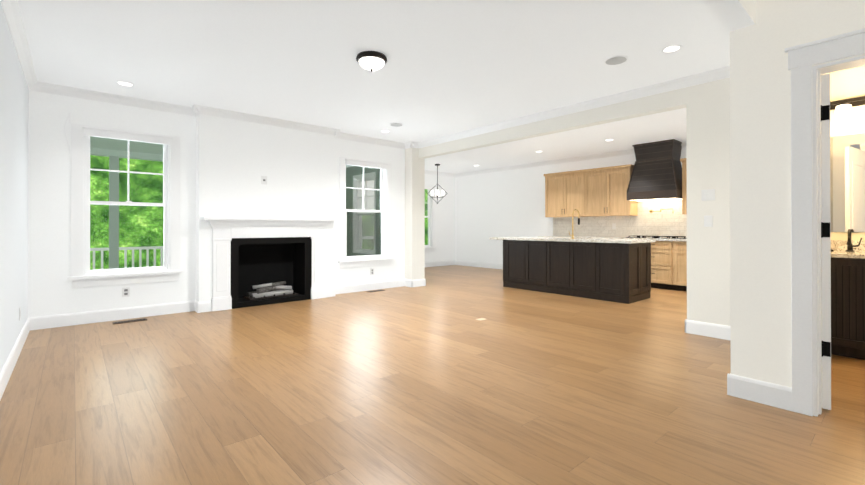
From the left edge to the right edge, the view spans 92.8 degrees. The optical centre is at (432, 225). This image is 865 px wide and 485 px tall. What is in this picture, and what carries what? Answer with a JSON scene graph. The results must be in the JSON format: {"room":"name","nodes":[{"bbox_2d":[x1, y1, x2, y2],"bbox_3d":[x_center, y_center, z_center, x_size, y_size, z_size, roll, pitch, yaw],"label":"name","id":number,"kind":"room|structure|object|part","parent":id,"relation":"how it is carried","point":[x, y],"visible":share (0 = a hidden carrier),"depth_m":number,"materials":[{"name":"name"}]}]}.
{"room":"living room","nodes":[
{"label":"living room","id":0,"kind":"room"},
{"bbox_2d":[0,3,28,371],"bbox_3d":[-1.828,-0.228,1.418,0.150,2.720,8.340,0,0,-41],"label":"wall","id":1,"kind":"structure","parent":0,"point":[14,125],"depth_m":3.32,"materials":[{"name":"paint"}]},
{"bbox_2d":[0,317,31,399],"bbox_3d":[-1.765,1.062,1.468,0.016,0.140,8.040,0,0,-41],"label":"baseboard","id":2,"kind":"structure","parent":1,"relation":"attached to","point":[5,374],"depth_m":3.29,"materials":[{"name":"paint"}]},
{"bbox_2d":[0,0,39,91],"bbox_3d":[-1.744,-1.540,1.496,0.072,0.095,8.040,0,0,-41],"label":"crown molding","id":3,"kind":"structure","parent":1,"relation":"attached to","point":[12,14],"depth_m":3.40,"materials":[{"name":"paint"}]},
{"bbox_2d":[28,90,404,317],"bbox_3d":[-2.405,-0.209,6.350,5.466,2.720,0.150,0,0,-41],"label":"wall","id":4,"kind":"structure","parent":0,"point":[51,291],"depth_m":4.90,"materials":[{"name":"paint"}]},
{"bbox_2d":[32,300,199,329],"bbox_3d":[-3.788,1.076,5.027,1.590,0.140,0.016,0,0,-41],"label":"baseboard","id":5,"kind":"structure","parent":4,"relation":"attached to","point":[60,320],"depth_m":4.95,"materials":[{"name":"paint"}]},
{"bbox_2d":[40,82,191,115],"bbox_3d":[-3.741,-1.526,5.029,1.530,0.095,0.090,0,0,-41],"label":"crown molding","id":6,"kind":"structure","parent":4,"relation":"attached to","point":[44,87],"depth_m":4.95,"materials":[{"name":"paint"}]},
{"bbox_2d":[64,113,182,287],"bbox_3d":[-3.797,-0.286,5.112,1.170,2.015,0.235,0,0,-41],"label":"living room window","id":7,"kind":"structure","parent":4,"relation":"in","point":[82,272],"depth_m":5.00,"materials":[{"name":"paint"}]},
{"bbox_2d":[122,287,129,296],"bbox_3d":[-3.764,0.816,5.054,0.075,0.115,0.008,0,0,-41],"label":"outlet","id":8,"kind":"object","parent":4,"relation":"in","point":[125,291],"depth_m":5.05,"materials":[{"name":"white plastic"}]},
{"bbox_2d":[338,157,393,268],"bbox_3d":[-1.213,-0.222,7.367,1.130,1.905,0.235,0,0,-41],"label":"living room window","id":9,"kind":"structure","parent":4,"relation":"in","point":[368,260],"depth_m":7.38,"materials":[{"name":"paint"}]},
{"bbox_2d":[328,279,407,295],"bbox_3d":[-1.117,1.085,7.359,1.580,0.140,0.016,0,0,-41],"label":"baseboard","id":10,"kind":"structure","parent":4,"relation":"attached to","point":[350,288],"depth_m":7.30,"materials":[{"name":"paint"}]},
{"bbox_2d":[334,133,407,148],"bbox_3d":[-1.093,-1.517,7.341,1.580,0.095,0.090,0,0,-41],"label":"crown molding","id":11,"kind":"structure","parent":4,"relation":"attached to","point":[357,138],"depth_m":7.37,"materials":[{"name":"paint"}]},
{"bbox_2d":[196,114,333,301],"bbox_3d":[-2.400,-0.209,6.142,1.960,2.720,0.170,0,0,-41],"label":"wall","id":12,"kind":"structure","parent":0,"point":[236,160],"depth_m":5.92,"materials":[{"name":"paint"}]},
{"bbox_2d":[261,176,266,184],"bbox_3d":[-2.447,-0.660,5.984,0.085,0.120,0.008,0,0,-41],"label":"outlet","id":13,"kind":"object","parent":12,"relation":"attached to","point":[263,179],"visible":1,"depth_m":5.98,"materials":[{"name":"white plastic"}]},
{"bbox_2d":[192,104,343,135],"bbox_3d":[-2.327,-1.522,6.063,2.104,0.095,0.092,0,0,-41],"label":"crown molding","id":14,"kind":"structure","parent":12,"relation":"attached to","point":[196,109],"depth_m":5.93,"materials":[{"name":"paint"}]},
{"bbox_2d":[200,216,338,311],"bbox_3d":[-2.281,0.515,6.002,1.930,1.267,0.190,0,0,-41],"label":"fireplace mantel","id":15,"kind":"object","parent":12,"relation":"attached to","point":[225,230],"visible":0.98,"depth_m":5.79,"materials":[{"name":"paint"}]},
{"bbox_2d":[18,0,729,173],"bbox_3d":[0.777,-1.632,5.396,9.300,0.120,10.900,0,0,-41],"label":"ceiling","id":16,"kind":"structure","parent":0,"point":[449,67],"depth_m":3.89,"materials":[{"name":"paint"}]},
{"bbox_2d":[116,81,134,86],"bbox_3d":[-3.411,-1.572,4.568,0.170,0.006,0.170,0,0,-41],"label":"recessed light","id":17,"kind":"object","parent":16,"relation":"in","point":[124,83],"visible":0.96,"depth_m":4.55,"materials":[{"name":"paint"}]},
{"bbox_2d":[356,51,386,71],"bbox_3d":[-0.568,-1.508,3.850,0.290,0.140,0.290,0,0,-41],"label":"flush-mount ceiling light","id":18,"kind":"object","parent":16,"relation":"attached to","point":[371,61],"visible":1,"depth_m":3.77,"materials":[{"name":"white glass"}]},
{"bbox_2d":[390,123,402,126],"bbox_3d":[-0.559,-1.563,6.380,0.210,0.010,0.210,0,0,-41],"label":"ceiling speaker","id":19,"kind":"object","parent":16,"relation":"attached to","point":[396,124],"visible":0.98,"depth_m":6.34,"materials":[{"name":"paint"}]},
{"bbox_2d":[427,164,447,203],"bbox_3d":[0.124,-1.049,10.400,0.368,1.008,0.368,0,0,-41],"label":"dining chandelier","id":20,"kind":"object","parent":16,"relation":"hanging from","point":[437,191],"visible":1,"depth_m":10.38,"materials":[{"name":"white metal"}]},
{"bbox_2d":[604,55,627,64],"bbox_3d":[1.747,-1.572,3.920,0.210,0.010,0.210,0,0,-41],"label":"ceiling speaker","id":21,"kind":"object","parent":16,"relation":"attached to","point":[616,60],"visible":0.96,"depth_m":3.91,"materials":[{"name":"paint"}]},
{"bbox_2d":[661,45,682,52],"bbox_3d":[2.134,-1.576,3.674,0.170,0.006,0.170,0,0,-41],"label":"recessed light","id":22,"kind":"object","parent":16,"relation":"in","point":[671,48],"visible":1,"depth_m":3.67,"materials":[{"name":"paint"}]},
{"bbox_2d":[361,174,454,261],"bbox_3d":[-0.755,-0.190,11.188,3.684,2.720,0.150,0,0,-41],"label":"wall","id":23,"kind":"structure","parent":0,"point":[445,227],"depth_m":12.00,"materials":[{"name":"paint"}]},
{"bbox_2d":[425,185,436,251],"bbox_3d":[-0.381,-0.206,11.492,1.130,1.905,0.235,0,0,-41],"label":"dining room window","id":24,"kind":"structure","parent":23,"relation":"in","point":[430,247],"depth_m":11.74,"materials":[{"name":"paint"}]},
{"bbox_2d":[425,170,455,175],"bbox_3d":[-0.628,-1.502,11.157,3.360,0.095,0.072,0,0,-41],"label":"crown molding","id":25,"kind":"structure","parent":23,"relation":"attached to","point":[426,171],"depth_m":11.90,"materials":[{"name":"paint"}]},
{"bbox_2d":[425,260,455,266],"bbox_3d":[-0.644,1.100,11.170,3.534,0.140,0.016,0,0,-41],"label":"baseboard","id":26,"kind":"structure","parent":23,"relation":"attached to","point":[439,263],"depth_m":11.92,"materials":[{"name":"paint"}]},
{"bbox_2d":[0,265,864,484],"bbox_3d":[0.777,1.208,5.385,9.300,0.120,10.900,0,0,-41],"label":"floor","id":27,"kind":"structure","parent":0,"point":[433,381],"depth_m":2.66,"materials":[{"name":"brown wood"}]},
{"bbox_2d":[112,318,146,323],"bbox_3d":[-3.613,1.142,4.918,0.330,0.006,0.110,0,0,-41],"label":"floor vent","id":28,"kind":"object","parent":27,"relation":"in","point":[128,321],"visible":1,"depth_m":4.89,"materials":[{"name":"brown"}]},
{"bbox_2d":[231,237,311,308],"bbox_3d":[-2.495,0.663,6.232,1.180,0.973,0.484,0,0,-41],"label":"fireplace","id":29,"kind":"object","parent":27,"relation":"on","point":[260,261],"visible":0.73,"depth_m":6.37,"materials":[{"name":"black metal"}]},
{"bbox_2d":[244,281,297,299],"bbox_3d":[-2.457,0.974,6.293,0.720,0.213,0.266,0,0,-41],"label":"logs","id":30,"kind":"object","parent":29,"relation":"in","point":[274,289],"visible":1,"depth_m":6.21,"materials":[{"name":"grey wood"}]},
{"bbox_2d":[489,237,654,303],"bbox_3d":[2.322,0.689,7.267,0.900,0.929,2.700,0,0,-41],"label":"kitchen island","id":31,"kind":"object","parent":27,"relation":"on","point":[617,272],"depth_m":6.60,"materials":[{"name":"brown wood"}]},
{"bbox_3d":[2.322,0.366,7.268,0.900,0.282,2.700,0,0,-41],"label":"kitchen island top","id":32,"kind":"part","parent":31,"relation":"part of","materials":[{"name":"white stone"}]},
{"bbox_2d":[569,209,579,238],"bbox_3d":[2.444,-0.032,7.091,0.249,0.511,0.110,0,0,-41],"label":"island faucet","id":33,"kind":"object","parent":31,"relation":"on","point":[572,235],"visible":0.98,"depth_m":7.01,"materials":[{"name":"brown metal"}]},
{"bbox_2d":[651,241,670,289],"bbox_3d":[4.300,0.716,7.736,0.598,0.880,0.734,0,0,-41],"label":"base cabinet","id":34,"kind":"object","parent":27,"relation":"on","point":[669,265],"depth_m":7.48,"materials":[{"name":"brown wood"}]},
{"bbox_2d":[671,241,686,290],"bbox_3d":[4.696,0.714,7.282,0.598,0.880,0.629,0,0,-41],"label":"base cabinet","id":35,"kind":"object","parent":27,"relation":"on","point":[678,248],"depth_m":7.26,"materials":[{"name":"brown wood"}]},
{"bbox_2d":[831,240,864,359],"bbox_3d":[4.087,0.639,3.273,0.591,0.999,1.580,0,0,-41],"label":"bathroom vanity","id":36,"kind":"object","parent":27,"relation":"on","point":[847,307],"depth_m":3.52,"materials":[{"name":"black wood"}]},
{"bbox_3d":[4.092,0.207,3.278,0.578,0.135,1.580,0,0,-41],"label":"bathroom vanity top","id":37,"kind":"part","parent":36,"relation":"part of","materials":[{"name":"white stone"}]},
{"bbox_2d":[846,229,861,251],"bbox_3d":[3.854,0.136,3.769,0.155,0.209,0.110,0,0,-41],"label":"bathroom faucet","id":38,"kind":"object","parent":36,"relation":"on","point":[850,245],"visible":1,"depth_m":3.79,"materials":[{"name":"black metal"}]},
{"bbox_2d":[405,78,729,325],"bbox_3d":[1.403,-0.210,5.910,0.306,2.720,5.520,0,0,-41],"label":"wall","id":39,"kind":"structure","parent":0,"point":[706,106],"depth_m":4.36,"materials":[{"name":"paint"}]},
{"bbox_2d":[408,279,425,286],"bbox_3d":[-0.262,1.087,7.813,0.338,0.140,0.016,0,0,-41],"label":"baseboard","id":40,"kind":"structure","parent":39,"relation":"attached to","point":[418,282],"depth_m":7.78,"materials":[{"name":"paint"}]},
{"bbox_2d":[412,66,729,147],"bbox_3d":[1.441,-1.523,5.803,0.096,0.095,5.300,0,0,-41],"label":"crown molding","id":41,"kind":"structure","parent":39,"relation":"attached to","point":[724,72],"depth_m":5.13,"materials":[{"name":"paint"}]},
{"bbox_2d":[701,189,714,200],"bbox_3d":[2.848,-0.317,4.252,0.008,0.115,0.120,0,0,-41],"label":"light switch","id":42,"kind":"object","parent":39,"relation":"attached to","point":[707,194],"visible":1,"depth_m":4.25,"materials":[{"name":"white plastic"}]},
{"bbox_2d":[685,319,730,339],"bbox_3d":[2.958,1.073,4.134,0.040,0.140,0.746,0,0,-41],"label":"baseboard","id":43,"kind":"structure","parent":39,"relation":"attached to","point":[719,331],"depth_m":4.24,"materials":[{"name":"paint"}]},
{"bbox_2d":[704,215,712,226],"bbox_3d":[2.848,-0.047,4.251,0.008,0.115,0.075,0,0,-41],"label":"light switch","id":44,"kind":"object","parent":39,"relation":"attached to","point":[708,221],"visible":1,"depth_m":4.25,"materials":[{"name":"white plastic"}]},
{"bbox_2d":[455,147,685,263],"bbox_3d":[4.224,-0.201,8.399,0.150,2.720,10.900,0,0,-41],"label":"wall","id":45,"kind":"structure","parent":0,"point":[509,203],"depth_m":11.01,"materials":[{"name":"paint"}]},
{"bbox_2d":[456,260,502,269],"bbox_3d":[1.787,1.100,11.059,0.016,0.140,3.300,0,0,-41],"label":"baseboard","id":46,"kind":"structure","parent":45,"relation":"attached to","point":[463,263],"depth_m":11.58,"materials":[{"name":"paint"}]},
{"bbox_2d":[545,172,579,216],"bbox_3d":[3.093,-0.674,9.314,0.348,0.955,1.038,0,0,-41],"label":"upper cabinet","id":47,"kind":"object","parent":45,"relation":"attached to","point":[562,192],"depth_m":9.25,"materials":[{"name":"brown wood"}]},
{"bbox_2d":[456,141,685,175],"bbox_3d":[3.311,-1.510,9.281,0.072,0.095,8.080,0,0,-41],"label":"crown molding","id":48,"kind":"structure","parent":45,"relation":"attached to","point":[630,151],"depth_m":9.68,"materials":[{"name":"paint"}]},
{"bbox_2d":[580,168,637,215],"bbox_3d":[3.693,-0.677,8.627,0.348,0.955,1.038,0,0,-41],"label":"upper cabinet","id":49,"kind":"object","parent":45,"relation":"attached to","point":[596,192],"depth_m":8.48,"materials":[{"name":"brown wood"}]},
{"bbox_2d":[538,236,686,240],"bbox_3d":[4.110,0.258,7.941,0.618,0.040,4.460,0,0,-41],"label":"countertop","id":50,"kind":"structure","parent":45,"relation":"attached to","point":[661,239],"depth_m":8.14,"materials":[{"name":"stone"}]},
{"bbox_2d":[626,235,685,238],"bbox_3d":[4.224,0.215,7.788,0.491,0.041,0.920,0,0,-41],"label":"gas cooktop","id":51,"kind":"object","parent":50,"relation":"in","point":[663,237],"visible":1,"depth_m":7.62,"materials":[{"name":"black metal"}]},
{"bbox_2d":[553,200,686,237],"bbox_3d":[4.340,-0.152,8.143,0.012,0.779,4.460,0,0,-41],"label":"tile backsplash","id":52,"kind":"structure","parent":45,"relation":"attached to","point":[667,221],"depth_m":8.33,"materials":[{"name":"tile"}]},
{"bbox_2d":[649,208,673,212],"bbox_3d":[4.426,-0.282,7.968,0.084,0.100,0.460,0,0,-41],"label":"pot filler","id":53,"kind":"object","parent":52,"relation":"attached to","point":[650,211],"visible":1,"depth_m":7.96,"materials":[{"name":"gold metal"}]},
{"bbox_2d":[627,139,681,200],"bbox_3d":[4.256,-1.025,7.820,0.563,1.072,0.892,0,0,-41],"label":"range hood","id":54,"kind":"object","parent":45,"relation":"attached to","point":[656,174],"visible":0.92,"depth_m":7.65,"materials":[{"name":"black wood"}]},
{"bbox_2d":[680,158,686,214],"bbox_3d":[4.963,-0.708,7.148,0.381,1.005,1.074,0,0,-41],"label":"upper cabinet","id":55,"kind":"object","parent":45,"relation":"attached to","point":[684,184],"visible":0.12,"depth_m":7.40,"materials":[{"name":"brown wood"}]},
{"bbox_2d":[702,0,756,379],"bbox_3d":[2.651,-0.221,3.244,9.000,2.720,0.140,0,0,-41],"label":"wall","id":56,"kind":"structure","parent":0,"point":[737,18],"depth_m":2.71,"materials":[{"name":"paint"}]},
{"bbox_2d":[727,373,731,395],"bbox_3d":[2.602,1.069,3.299,1.629,0.140,0.016,0,0,-41],"label":"baseboard","id":57,"kind":"structure","parent":56,"relation":"attached to","point":[729,376],"depth_m":2.76,"materials":[{"name":"paint"}]},
{"bbox_2d":[756,0,864,387],"bbox_3d":[2.985,-0.227,1.763,0.150,2.720,2.530,0,0,-41],"label":"wall","id":58,"kind":"structure","parent":0,"point":[781,25],"depth_m":2.59,"materials":[{"name":"paint"}]},
{"bbox_2d":[732,374,791,410],"bbox_3d":[2.112,1.067,2.633,0.016,0.140,0.285,0,0,-41],"label":"baseboard","id":59,"kind":"structure","parent":58,"relation":"attached to","point":[768,393],"depth_m":2.63,"materials":[{"name":"paint"}]},
{"bbox_2d":[785,28,864,416],"bbox_3d":[2.591,0.021,2.202,0.206,2.227,1.052,0,0,-41],"label":"door frame","id":60,"kind":"structure","parent":58,"relation":"attached to","point":[806,244],"depth_m":2.47,"materials":[{"name":"paint"}]},
{"bbox_2d":[821,73,833,409],"bbox_3d":[2.677,0.098,2.800,0.106,2.059,0.778,0,0,40],"label":"bathroom door","id":61,"kind":"structure","parent":58,"relation":"in","point":[826,250],"depth_m":2.53,"materials":[{"name":"paint"}]},
{"bbox_2d":[821,66,864,240],"bbox_3d":[4.591,-0.221,3.265,0.150,2.720,2.380,0,0,-41],"label":"wall","id":62,"kind":"structure","parent":0,"point":[847,84],"depth_m":3.89,"materials":[{"name":"paint"}]},
{"bbox_2d":[830,133,864,231],"bbox_3d":[4.284,-0.400,3.495,0.006,0.920,1.430,0,0,-41],"label":"bathroom mirror","id":63,"kind":"object","parent":62,"relation":"attached to","point":[847,182],"depth_m":3.90,"materials":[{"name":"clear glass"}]},
{"bbox_2d":[830,96,864,120],"bbox_3d":[4.038,-1.099,3.662,0.162,0.200,0.800,0,0,-41],"label":"sconce","id":64,"kind":"object","parent":62,"relation":"attached to","point":[842,109],"visible":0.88,"depth_m":3.83,"materials":[{"name":"white glass"}]},
{"bbox_3d":[-1.245,-0.198,9.062,0.150,2.720,2.410,0,0,-41],"label":"wall","id":65,"kind":"structure","parent":0,"visible":0},
{"bbox_2d":[346,166,380,255],"bbox_3d":[-1.605,-0.037,9.345,0.020,2.700,3.309,0,0,-41],"label":"wall","id":66,"kind":"structure","parent":65,"relation":"attached to","point":[352,170],"depth_m":9.57,"materials":[{"name":"grey"}]},
{"bbox_2d":[353,172,375,254],"bbox_3d":[-1.465,-0.214,9.341,0.235,1.905,1.130,0,0,-41],"label":"dining window","id":67,"kind":"structure","parent":65,"relation":"in","point":[357,204],"depth_m":9.44,"materials":[{"name":"glass"}]},
{"label":"outside","id":68,"kind":"structure","parent":0,"visible":0},
{"bbox_3d":[-4.542,1.353,6.775,7.815,0.100,3.310,0,0,-41],"label":"floor","id":69,"kind":"structure","parent":68,"visible":0},
{"bbox_2d":[109,156,118,268],"bbox_3d":[-5.923,0.011,7.652,0.140,2.590,0.140,0,0,-41],"label":"porch column","id":70,"kind":"structure","parent":69,"relation":"on","point":[113,218],"depth_m":7.59,"materials":[{"name":"grey paint"}]},
{"bbox_2d":[90,246,162,269],"bbox_3d":[-6.300,0.800,7.320,5.880,0.790,0.070,0,0,-41],"label":"porch railing","id":71,"kind":"object","parent":70,"relation":"attached to","point":[125,249],"depth_m":7.83,"materials":[{"name":"white paint"}]},
{"bbox_2d":[90,136,351,167],"bbox_3d":[-4.542,-1.392,6.786,7.815,0.210,3.310,0,0,-41],"label":"porch ceiling","id":72,"kind":"structure","parent":70,"relation":"on","point":[140,150],"depth_m":7.44,"materials":[{"name":"grey paint"}]},
{"bbox_3d":[-6.409,1.833,14.375,90.000,0.100,90.000,0,0,-41],"label":"ground","id":73,"kind":"structure","parent":0,"visible":0},
{"bbox_2d":[90,155,427,269],"bbox_3d":[3.037,-6.545,7.388,75.000,16.600,27.000,0,0,-41],"label":"trees","id":74,"kind":"object","parent":73,"relation":"on","point":[151,185],"depth_m":13.81,"materials":[{"name":"green plant"}]}
]}

